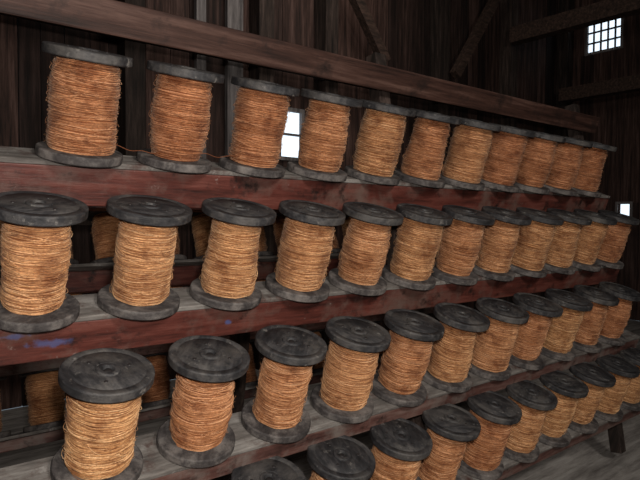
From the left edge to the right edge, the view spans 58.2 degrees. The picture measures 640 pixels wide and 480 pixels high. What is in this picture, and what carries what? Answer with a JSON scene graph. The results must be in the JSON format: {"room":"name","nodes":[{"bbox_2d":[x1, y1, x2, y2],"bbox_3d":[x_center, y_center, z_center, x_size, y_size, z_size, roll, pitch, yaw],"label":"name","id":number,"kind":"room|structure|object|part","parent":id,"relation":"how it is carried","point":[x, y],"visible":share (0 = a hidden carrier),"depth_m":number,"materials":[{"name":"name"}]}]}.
{"room":"textile factory","nodes":[
{"label":"textile factory","id":0,"kind":"room"},
{"bbox_2d":[0,0,557,409],"bbox_3d":[-1.296,-1.625,5.591,13.994,5.950,0.064,-1,3,-39],"label":"wall","id":1,"kind":"structure","parent":0,"point":[403,26],"depth_m":6.42,"materials":[{"name":"brown wood"}]},
{"bbox_2d":[0,13,566,224],"bbox_3d":[-1.119,-1.022,5.392,14.000,1.760,0.095,-1,3,-39],"label":"wall girts","id":2,"kind":"structure","parent":1,"relation":"attached to","point":[86,222],"depth_m":5.40,"materials":[{"name":"brown wood"}]},
{"bbox_2d":[279,107,304,160],"bbox_3d":[-0.330,-1.166,6.357,0.356,0.580,0.060,-1,3,-39],"label":"window","id":3,"kind":"structure","parent":1,"relation":"in","point":[290,148],"depth_m":6.39,"materials":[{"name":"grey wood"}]},
{"bbox_2d":[0,320,639,479],"bbox_3d":[1.651,1.524,2.010,14.000,0.050,9.394,-1,3,-39],"label":"floor","id":4,"kind":"structure","parent":0,"point":[591,458],"depth_m":3.82,"materials":[{"name":"grey wood"}]},
{"bbox_2d":[0,206,463,452],"bbox_3d":[-0.370,0.217,3.638,4.070,2.273,0.536,-1,3,-39],"label":"rack","id":5,"kind":"object","parent":4,"relation":"on","point":[90,277],"visible":0.08,"depth_m":3.30,"materials":[{"name":"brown wood"}]},
{"bbox_2d":[0,376,10,437],"bbox_3d":[-1.703,0.850,2.896,0.241,0.368,0.321,-1,3,-39],"label":"thread spool","id":6,"kind":"object","parent":5,"relation":"on","point":[8,432],"visible":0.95,"depth_m":2.90,"materials":[{"name":"brown wood"}]},
{"bbox_2d":[19,368,65,432],"bbox_3d":[-1.469,0.845,3.083,0.241,0.368,0.321,-1,3,-39],"label":"thread spool","id":7,"kind":"object","parent":5,"relation":"on","point":[46,403],"visible":0.87,"depth_m":3.01,"materials":[{"name":"brown fabric"}]},
{"bbox_2d":[69,241,78,263],"bbox_3d":[-1.380,-0.003,2.949,0.241,0.368,0.322,-1,3,-39],"label":"thread spool","id":8,"kind":"object","parent":5,"relation":"on","point":[72,261],"visible":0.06,"depth_m":2.92,"materials":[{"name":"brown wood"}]},
{"bbox_2d":[86,211,119,262],"bbox_3d":[-1.146,-0.008,3.136,0.241,0.368,0.321,-1,3,-39],"label":"thread spool","id":9,"kind":"object","parent":5,"relation":"on","point":[104,231],"visible":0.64,"depth_m":3.06,"materials":[{"name":"brown fabric"}]},
{"bbox_2d":[140,352,172,408],"bbox_3d":[-1.001,0.835,3.458,0.241,0.368,0.322,-1,3,-39],"label":"thread spool","id":10,"kind":"object","parent":5,"relation":"on","point":[158,394],"visible":0.63,"depth_m":3.39,"materials":[{"name":"brown fabric"}]},
{"bbox_2d":[174,226,186,259],"bbox_3d":[-0.912,-0.013,3.324,0.241,0.368,0.322,-1,3,-39],"label":"thread spool","id":11,"kind":"object","parent":5,"relation":"on","point":[178,256],"visible":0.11,"depth_m":3.28,"materials":[{"name":"brown fabric"}]},
{"bbox_3d":[-0.517,1.035,3.844,4.070,0.060,0.051,-1,-15,-39],"label":"rail","id":12,"kind":"part","parent":5,"relation":"part of","materials":[{"name":"red wood"}]},
{"bbox_2d":[190,212,212,258],"bbox_3d":[-0.678,-0.019,3.512,0.241,0.368,0.321,-1,3,-39],"label":"thread spool","id":13,"kind":"object","parent":5,"relation":"on","point":[200,222],"visible":0.44,"depth_m":3.44,"materials":[{"name":"brown fabric"}]},
{"bbox_3d":[-0.346,-0.231,3.595,4.070,0.120,0.051,-1,-15,-39],"label":"rail","id":14,"kind":"part","parent":5,"relation":"part of","materials":[{"name":"red paint"}]},
{"bbox_3d":[-0.487,0.627,3.795,4.070,0.070,0.051,-1,-15,-39],"label":"rail","id":15,"kind":"part","parent":5,"relation":"part of","materials":[{"name":"red wood"}]},
{"bbox_3d":[-0.403,0.202,3.678,4.070,0.110,0.051,-1,-15,-39],"label":"rail","id":16,"kind":"part","parent":5,"relation":"part of","materials":[{"name":"red paint"}]},
{"bbox_2d":[245,339,257,386],"bbox_3d":[-0.533,0.824,3.834,0.241,0.368,0.321,-1,3,-39],"label":"thread spool","id":17,"kind":"object","parent":5,"relation":"on","point":[251,378],"visible":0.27,"depth_m":3.77,"materials":[{"name":"brown fabric"}]},
{"bbox_2d":[258,226,272,255],"bbox_3d":[-0.444,-0.024,3.699,0.241,0.368,0.321,-1,3,-39],"label":"thread spool","id":18,"kind":"object","parent":5,"relation":"on","point":[263,247],"visible":0.22,"depth_m":3.63,"materials":[{"name":"brown fabric"}]},
{"bbox_2d":[273,213,285,255],"bbox_3d":[-0.210,-0.029,3.887,0.241,0.368,0.322,-1,3,-39],"label":"thread spool","id":19,"kind":"object","parent":5,"relation":"on","point":[278,226],"visible":0.23,"depth_m":3.83,"materials":[{"name":"brown fabric"}]},
{"bbox_2d":[311,329,324,373],"bbox_3d":[-0.065,0.813,4.209,0.241,0.368,0.322,-1,3,-39],"label":"thread spool","id":20,"kind":"object","parent":5,"relation":"on","point":[318,367],"visible":0.08,"depth_m":4.11,"materials":[{"name":"brown fabric"}]},
{"bbox_2d":[331,232,340,252],"bbox_3d":[0.024,-0.035,4.074,0.241,0.368,0.321,-1,3,-39],"label":"thread spool","id":21,"kind":"object","parent":5,"relation":"on","point":[335,247],"visible":0.16,"depth_m":3.99,"materials":[{"name":"brown fabric"}]},
{"bbox_2d":[342,214,350,235],"bbox_3d":[0.258,-0.040,4.262,0.241,0.368,0.322,-1,3,-39],"label":"thread spool","id":22,"kind":"object","parent":5,"relation":"on","point":[347,219],"visible":0.12,"depth_m":4.22,"materials":[{"name":"brown fabric"}]},
{"bbox_2d":[374,321,382,359],"bbox_3d":[0.403,0.803,4.585,0.241,0.368,0.322,-1,3,-39],"label":"thread spool","id":23,"kind":"object","parent":5,"relation":"on","point":[376,322],"visible":0.02,"depth_m":4.50,"materials":[{"name":"brown wood"}]},
{"bbox_2d":[0,0,639,479],"bbox_3d":[0.312,0.262,2.527,4.103,2.273,0.536,-1,3,-39],"label":"rack","id":24,"kind":"object","parent":4,"relation":"on","point":[21,169],"visible":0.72,"depth_m":2.07,"materials":[{"name":"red wood"}]},
{"bbox_2d":[0,191,88,332],"bbox_3d":[-0.757,0.052,1.530,0.243,0.368,0.321,-1,3,-40],"label":"thread spool","id":25,"kind":"object","parent":24,"relation":"on","point":[35,236],"visible":1,"depth_m":1.47,"materials":[{"name":"brown fabric"}]},
{"bbox_2d":[35,41,132,167],"bbox_3d":[-0.686,-0.392,1.672,0.242,0.368,0.321,-1,3,-39],"label":"thread spool","id":26,"kind":"object","parent":24,"relation":"on","point":[84,84],"visible":1,"depth_m":1.60,"materials":[{"name":"brown fabric"}]},
{"bbox_2d":[50,348,154,479],"bbox_3d":[-0.591,0.490,1.565,0.241,0.368,0.321,-1,3,-39],"label":"thread spool","id":27,"kind":"object","parent":24,"relation":"on","point":[104,387],"visible":1,"depth_m":1.50,"materials":[{"name":"brown fabric"}]},
{"bbox_2d":[97,194,192,320],"bbox_3d":[-0.523,0.047,1.717,0.241,0.368,0.322,-1,3,-39],"label":"thread spool","id":28,"kind":"object","parent":24,"relation":"on","point":[139,289],"visible":1,"depth_m":1.66,"materials":[{"name":"brown fabric"}]},
{"bbox_2d":[136,60,224,172],"bbox_3d":[-0.452,-0.397,1.860,0.243,0.368,0.321,-1,3,-40],"label":"thread spool","id":29,"kind":"object","parent":24,"relation":"on","point":[181,104],"visible":0.99,"depth_m":1.79,"materials":[{"name":"brown fabric"}]},
{"bbox_2d":[156,335,249,467],"bbox_3d":[-0.357,0.485,1.753,0.241,0.368,0.322,-1,3,-39],"label":"thread spool","id":30,"kind":"object","parent":24,"relation":"on","point":[197,434],"visible":1,"depth_m":1.69,"materials":[{"name":"brown fabric"}]},
{"bbox_2d":[190,197,275,310],"bbox_3d":[-0.289,0.042,1.905,0.242,0.368,0.322,-1,3,-40],"label":"thread spool","id":31,"kind":"object","parent":24,"relation":"on","point":[227,280],"visible":1,"depth_m":1.84,"materials":[{"name":"brown fabric"}]},
{"bbox_2d":[219,76,299,177],"bbox_3d":[-0.218,-0.402,2.047,0.243,0.368,0.321,-1,3,-40],"label":"thread spool","id":32,"kind":"object","parent":24,"relation":"on","point":[261,112],"visible":1,"depth_m":1.98,"materials":[{"name":"brown fabric"}]},
{"bbox_2d":[231,456,305,479],"bbox_3d":[-0.188,0.897,1.850,0.241,0.368,0.322,-1,3,-39],"label":"thread spool","id":33,"kind":"object","parent":24,"relation":"on","point":[276,467],"visible":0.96,"depth_m":1.84,"materials":[{"name":"dark wood"},{"name":"thread"}]},
{"bbox_2d":[241,325,326,443],"bbox_3d":[-0.123,0.480,1.941,0.242,0.368,0.321,-1,3,-40],"label":"thread spool","id":34,"kind":"object","parent":24,"relation":"on","point":[277,414],"visible":1,"depth_m":1.88,"materials":[{"name":"brown fabric"}]},
{"bbox_3d":[0.280,-0.189,2.527,4.070,0.120,0.051,-1,20,-39],"label":"rail","id":35,"kind":"part","parent":24,"relation":"part of","materials":[{"name":"red paint"}]},
{"bbox_2d":[265,200,345,302],"bbox_3d":[-0.056,0.036,2.093,0.243,0.368,0.322,-1,3,-40],"label":"thread spool","id":36,"kind":"object","parent":24,"relation":"on","point":[305,247],"visible":1,"depth_m":2.02,"materials":[{"name":"brown fabric"}]},
{"bbox_3d":[0.332,0.249,2.475,4.070,0.110,0.051,-1,20,-39],"label":"rail","id":37,"kind":"part","parent":24,"relation":"part of","materials":[{"name":"red paint"}]},
{"bbox_2d":[287,88,362,181],"bbox_3d":[0.016,-0.408,2.235,0.242,0.368,0.321,-1,3,-39],"label":"thread spool","id":38,"kind":"object","parent":24,"relation":"on","point":[322,142],"visible":1,"depth_m":2.17,"materials":[{"name":"dark wood"},{"name":"thread"}]},
{"bbox_2d":[307,435,375,479],"bbox_3d":[0.046,0.892,2.038,0.241,0.368,0.322,-1,3,-39],"label":"thread spool","id":39,"kind":"object","parent":24,"relation":"on","point":[344,457],"visible":1,"depth_m":1.97,"materials":[{"name":"dark wood"},{"name":"thread"}]},
{"bbox_2d":[310,316,390,423],"bbox_3d":[0.111,0.475,2.128,0.241,0.368,0.322,-1,3,-39],"label":"thread spool","id":40,"kind":"object","parent":24,"relation":"on","point":[355,346],"visible":1,"depth_m":2.06,"materials":[{"name":"brown fabric"}]},
{"bbox_2d":[328,202,403,295],"bbox_3d":[0.178,0.031,2.280,0.241,0.368,0.322,-1,3,-39],"label":"thread spool","id":41,"kind":"object","parent":24,"relation":"on","point":[364,250],"visible":1,"depth_m":2.21,"materials":[{"name":"dark wood"},{"name":"thread"}]},
{"bbox_2d":[344,99,415,184],"bbox_3d":[0.250,-0.413,2.423,0.241,0.368,0.322,-1,3,-39],"label":"thread spool","id":42,"kind":"object","parent":24,"relation":"on","point":[380,137],"visible":1,"depth_m":2.35,"materials":[{"name":"brown fabric"}]},
{"bbox_3d":[0.410,0.683,2.390,4.070,0.070,0.051,-1,20,-39],"label":"rail","id":43,"kind":"part","parent":24,"relation":"part of","materials":[{"name":"red wood"}]},
{"bbox_2d":[368,418,432,479],"bbox_3d":[0.280,0.887,2.225,0.241,0.368,0.321,-1,3,-39],"label":"thread spool","id":44,"kind":"object","parent":24,"relation":"on","point":[399,448],"visible":0.88,"depth_m":2.14,"materials":[{"name":"brown wood"}]},
{"bbox_2d":[370,309,444,406],"bbox_3d":[0.345,0.469,2.316,0.241,0.368,0.322,-1,3,-39],"label":"thread spool","id":45,"kind":"object","parent":24,"relation":"on","point":[404,364],"visible":0.95,"depth_m":2.25,"materials":[{"name":"dark wood"},{"name":"thread"}]},
{"bbox_2d":[381,203,452,289],"bbox_3d":[0.412,0.026,2.468,0.241,0.368,0.322,-1,3,-39],"label":"thread spool","id":46,"kind":"object","parent":24,"relation":"on","point":[418,238],"visible":0.98,"depth_m":2.40,"materials":[{"name":"brown fabric"}]},
{"bbox_2d":[394,108,461,187],"bbox_3d":[0.484,-0.418,2.611,0.242,0.368,0.321,-1,3,-39],"label":"thread spool","id":47,"kind":"object","parent":24,"relation":"on","point":[423,158],"visible":0.98,"depth_m":2.54,"materials":[{"name":"dark wood"},{"name":"thread"}]},
{"bbox_2d":[416,403,480,479],"bbox_3d":[0.514,0.882,2.413,0.241,0.368,0.321,-1,3,-39],"label":"thread spool","id":48,"kind":"object","parent":24,"relation":"on","point":[450,428],"visible":0.88,"depth_m":2.34,"materials":[{"name":"thread"},{"name":"dark wood"}]},
{"bbox_2d":[422,303,489,392],"bbox_3d":[0.579,0.464,2.504,0.241,0.368,0.321,-1,3,-39],"label":"thread spool","id":49,"kind":"object","parent":24,"relation":"on","point":[450,362],"visible":0.84,"depth_m":2.44,"materials":[{"name":"thread"},{"name":"dark wood"}]},
{"bbox_2d":[431,205,494,285],"bbox_3d":[0.646,0.020,2.655,0.241,0.368,0.321,-1,3,-39],"label":"thread spool","id":50,"kind":"object","parent":24,"relation":"on","point":[458,251],"visible":0.91,"depth_m":2.59,"materials":[{"name":"thread"},{"name":"dark wood"}]},
{"bbox_2d":[439,116,500,190],"bbox_3d":[0.718,-0.423,2.798,0.241,0.368,0.322,-1,3,-39],"label":"thread spool","id":51,"kind":"object","parent":24,"relation":"on","point":[470,143],"visible":0.96,"depth_m":2.73,"materials":[{"name":"brown fabric"}]},
{"bbox_2d":[459,391,521,479],"bbox_3d":[0.748,0.876,2.601,0.241,0.368,0.322,-1,3,-39],"label":"thread spool","id":52,"kind":"object","parent":24,"relation":"on","point":[495,412],"visible":0.74,"depth_m":2.53,"materials":[{"name":"brown fabric"}]},
{"bbox_2d":[469,297,528,380],"bbox_3d":[0.813,0.459,2.691,0.245,0.368,0.321,-1,3,-42],"label":"thread spool","id":53,"kind":"object","parent":24,"relation":"on","point":[493,347],"visible":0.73,"depth_m":2.62,"materials":[{"name":"brown fabric"}]},
{"bbox_2d":[472,206,531,280],"bbox_3d":[0.880,0.015,2.843,0.241,0.368,0.322,-1,3,-39],"label":"thread spool","id":54,"kind":"object","parent":24,"relation":"on","point":[499,240],"visible":0.9,"depth_m":2.78,"materials":[{"name":"thread"},{"name":"dark wood"}]},
{"bbox_2d":[480,123,535,192],"bbox_3d":[0.952,-0.429,2.986,0.241,0.368,0.321,-1,3,-39],"label":"thread spool","id":55,"kind":"object","parent":24,"relation":"on","point":[501,167],"visible":0.84,"depth_m":2.92,"materials":[{"name":"brown fabric"}]},
{"bbox_2d":[502,380,557,462],"bbox_3d":[0.982,0.871,2.788,0.242,0.368,0.321,-1,3,-39],"label":"thread spool","id":56,"kind":"object","parent":24,"relation":"on","point":[534,400],"visible":0.68,"depth_m":2.72,"materials":[{"name":"brown fabric"}]},
{"bbox_2d":[509,292,562,369],"bbox_3d":[1.047,0.454,2.879,0.241,0.368,0.322,-1,3,-39],"label":"thread spool","id":57,"kind":"object","parent":24,"relation":"on","point":[531,336],"visible":0.67,"depth_m":2.81,"materials":[{"name":"thread"},{"name":"dark wood"}]},
{"bbox_2d":[509,207,563,277],"bbox_3d":[1.115,0.010,3.031,0.242,0.368,0.321,-1,3,-40],"label":"thread spool","id":58,"kind":"object","parent":24,"relation":"on","point":[534,240],"visible":0.72,"depth_m":2.96,"materials":[{"name":"brown fabric"}]},
{"bbox_2d":[514,129,565,194],"bbox_3d":[1.186,-0.434,3.174,0.241,0.368,0.321,-1,3,-39],"label":"thread spool","id":59,"kind":"object","parent":24,"relation":"on","point":[535,166],"visible":0.75,"depth_m":3.10,"materials":[{"name":"thread"},{"name":"dark wood"}]},
{"bbox_2d":[538,370,588,447],"bbox_3d":[1.216,0.866,2.976,0.241,0.368,0.322,-1,3,-39],"label":"thread spool","id":60,"kind":"object","parent":24,"relation":"on","point":[567,388],"visible":0.67,"depth_m":2.90,"materials":[{"name":"thread"},{"name":"dark wood"}]},
{"bbox_2d":[540,288,592,360],"bbox_3d":[1.281,0.448,3.067,0.242,0.368,0.322,-1,3,-39],"label":"thread spool","id":61,"kind":"object","parent":24,"relation":"on","point":[558,345],"visible":0.73,"depth_m":3.00,"materials":[{"name":"brown fabric"}]},
{"bbox_2d":[544,208,591,274],"bbox_3d":[1.349,0.005,3.219,0.241,0.368,0.321,-1,3,-39],"label":"thread spool","id":62,"kind":"object","parent":24,"relation":"on","point":[559,259],"visible":0.67,"depth_m":3.15,"materials":[{"name":"thread"},{"name":"dark wood"}]},
{"bbox_3d":[0.436,1.094,2.370,4.070,0.060,0.051,-1,20,-39],"label":"rail","id":63,"kind":"part","parent":24,"relation":"part of","materials":[{"name":"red wood"}]},
{"bbox_2d":[544,134,592,195],"bbox_3d":[1.420,-0.439,3.361,0.241,0.368,0.322,-1,3,-39],"label":"thread spool","id":64,"kind":"object","parent":24,"relation":"on","point":[568,155],"visible":0.79,"depth_m":3.29,"materials":[{"name":"thread"},{"name":"dark wood"}]},
{"bbox_2d":[568,362,615,433],"bbox_3d":[1.450,0.861,3.164,0.241,0.368,0.322,-1,3,-39],"label":"thread spool","id":65,"kind":"object","parent":24,"relation":"on","point":[595,377],"visible":0.61,"depth_m":3.10,"materials":[{"name":"brown fabric"}]},
{"bbox_2d":[571,139,616,197],"bbox_3d":[1.654,-0.445,3.549,0.241,0.368,0.321,-1,3,-39],"label":"thread spool","id":66,"kind":"object","parent":24,"relation":"on","point":[587,181],"visible":0.81,"depth_m":3.48,"materials":[{"name":"thread"},{"name":"dark wood"}]},
{"bbox_2d":[571,209,617,271],"bbox_3d":[1.583,-0.001,3.406,0.241,0.368,0.322,-1,3,-39],"label":"thread spool","id":67,"kind":"object","parent":24,"relation":"on","point":[591,237],"visible":0.72,"depth_m":3.34,"materials":[{"name":"thread"},{"name":"dark wood"}]},
{"bbox_2d":[572,285,619,352],"bbox_3d":[1.515,0.443,3.254,0.241,0.368,0.322,-1,3,-39],"label":"thread spool","id":68,"kind":"object","parent":24,"relation":"on","point":[586,340],"visible":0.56,"depth_m":3.19,"materials":[{"name":"thread"},{"name":"dark wood"}]},
{"bbox_2d":[594,354,639,421],"bbox_3d":[1.684,0.855,3.351,0.241,0.368,0.322,-1,3,-39],"label":"thread spool","id":69,"kind":"object","parent":24,"relation":"on","point":[623,370],"visible":0.6,"depth_m":3.28,"materials":[{"name":"brown fabric"}]},
{"bbox_2d":[595,210,639,268],"bbox_3d":[1.817,-0.006,3.594,0.241,0.368,0.322,-1,3,-39],"label":"thread spool","id":70,"kind":"object","parent":24,"relation":"on","point":[612,248],"visible":0.67,"depth_m":3.52,"materials":[{"name":"brown fabric"}]},
{"bbox_2d":[598,281,639,345],"bbox_3d":[1.749,0.438,3.442,0.241,0.368,0.322,-1,3,-39],"label":"thread spool","id":71,"kind":"object","parent":24,"relation":"on","point":[617,317],"visible":0.6,"depth_m":3.37,"materials":[{"name":"brown fabric"}]},
{"bbox_2d":[618,347,639,410],"bbox_3d":[1.918,0.850,3.539,0.241,0.368,0.322,-1,3,-39],"label":"thread spool","id":72,"kind":"object","parent":24,"relation":"on","point":[631,401],"visible":0.41,"depth_m":3.48,"materials":[{"name":"brown fabric"}]},
{"bbox_2d":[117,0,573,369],"bbox_3d":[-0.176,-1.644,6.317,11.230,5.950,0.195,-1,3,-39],"label":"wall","id":73,"kind":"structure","parent":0,"point":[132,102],"depth_m":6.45,"materials":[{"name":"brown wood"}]},
{"bbox_2d":[194,0,242,257],"bbox_3d":[-0.895,-1.631,5.830,0.801,5.950,0.056,-1,3,-39],"label":"studs","id":74,"kind":"object","parent":73,"relation":"attached to","point":[233,8],"visible":0.04,"depth_m":5.79,"materials":[{"name":"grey wood"}]},
{"bbox_2d":[349,0,500,78],"bbox_3d":[1.440,-2.792,7.237,2.880,1.466,0.100,-1,3,-39],"label":"braces","id":75,"kind":"object","parent":73,"relation":"attached to","point":[360,8],"visible":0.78,"depth_m":7.51,"materials":[{"name":"brown wood"}]},
{"bbox_2d":[509,0,639,102],"bbox_3d":[5.315,-2.938,4.574,3.880,1.771,9.090,-1,3,-39],"label":"beams","id":76,"kind":"structure","parent":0,"point":[603,11],"depth_m":7.96,"materials":[{"name":"brown wood"}]},
{"bbox_2d":[568,0,639,320],"bbox_3d":[7.155,-1.597,6.301,0.064,5.950,9.394,-1,3,-39],"label":"wall","id":77,"kind":"structure","parent":0,"point":[618,126],"depth_m":9.20,"materials":[{"name":"brown wood"}]},
{"bbox_2d":[585,18,623,55],"bbox_3d":[4.631,-3.332,9.364,0.060,0.549,0.615,-1,3,-39],"label":"window","id":78,"kind":"structure","parent":77,"relation":"in","point":[606,36],"depth_m":9.38,"materials":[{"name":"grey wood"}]},
{"bbox_2d":[615,201,632,216],"bbox_3d":[4.851,-0.448,9.170,0.060,0.328,0.262,-1,3,-39],"label":"window","id":79,"kind":"structure","parent":77,"relation":"in","point":[626,207],"depth_m":9.16,"materials":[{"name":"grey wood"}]}
]}

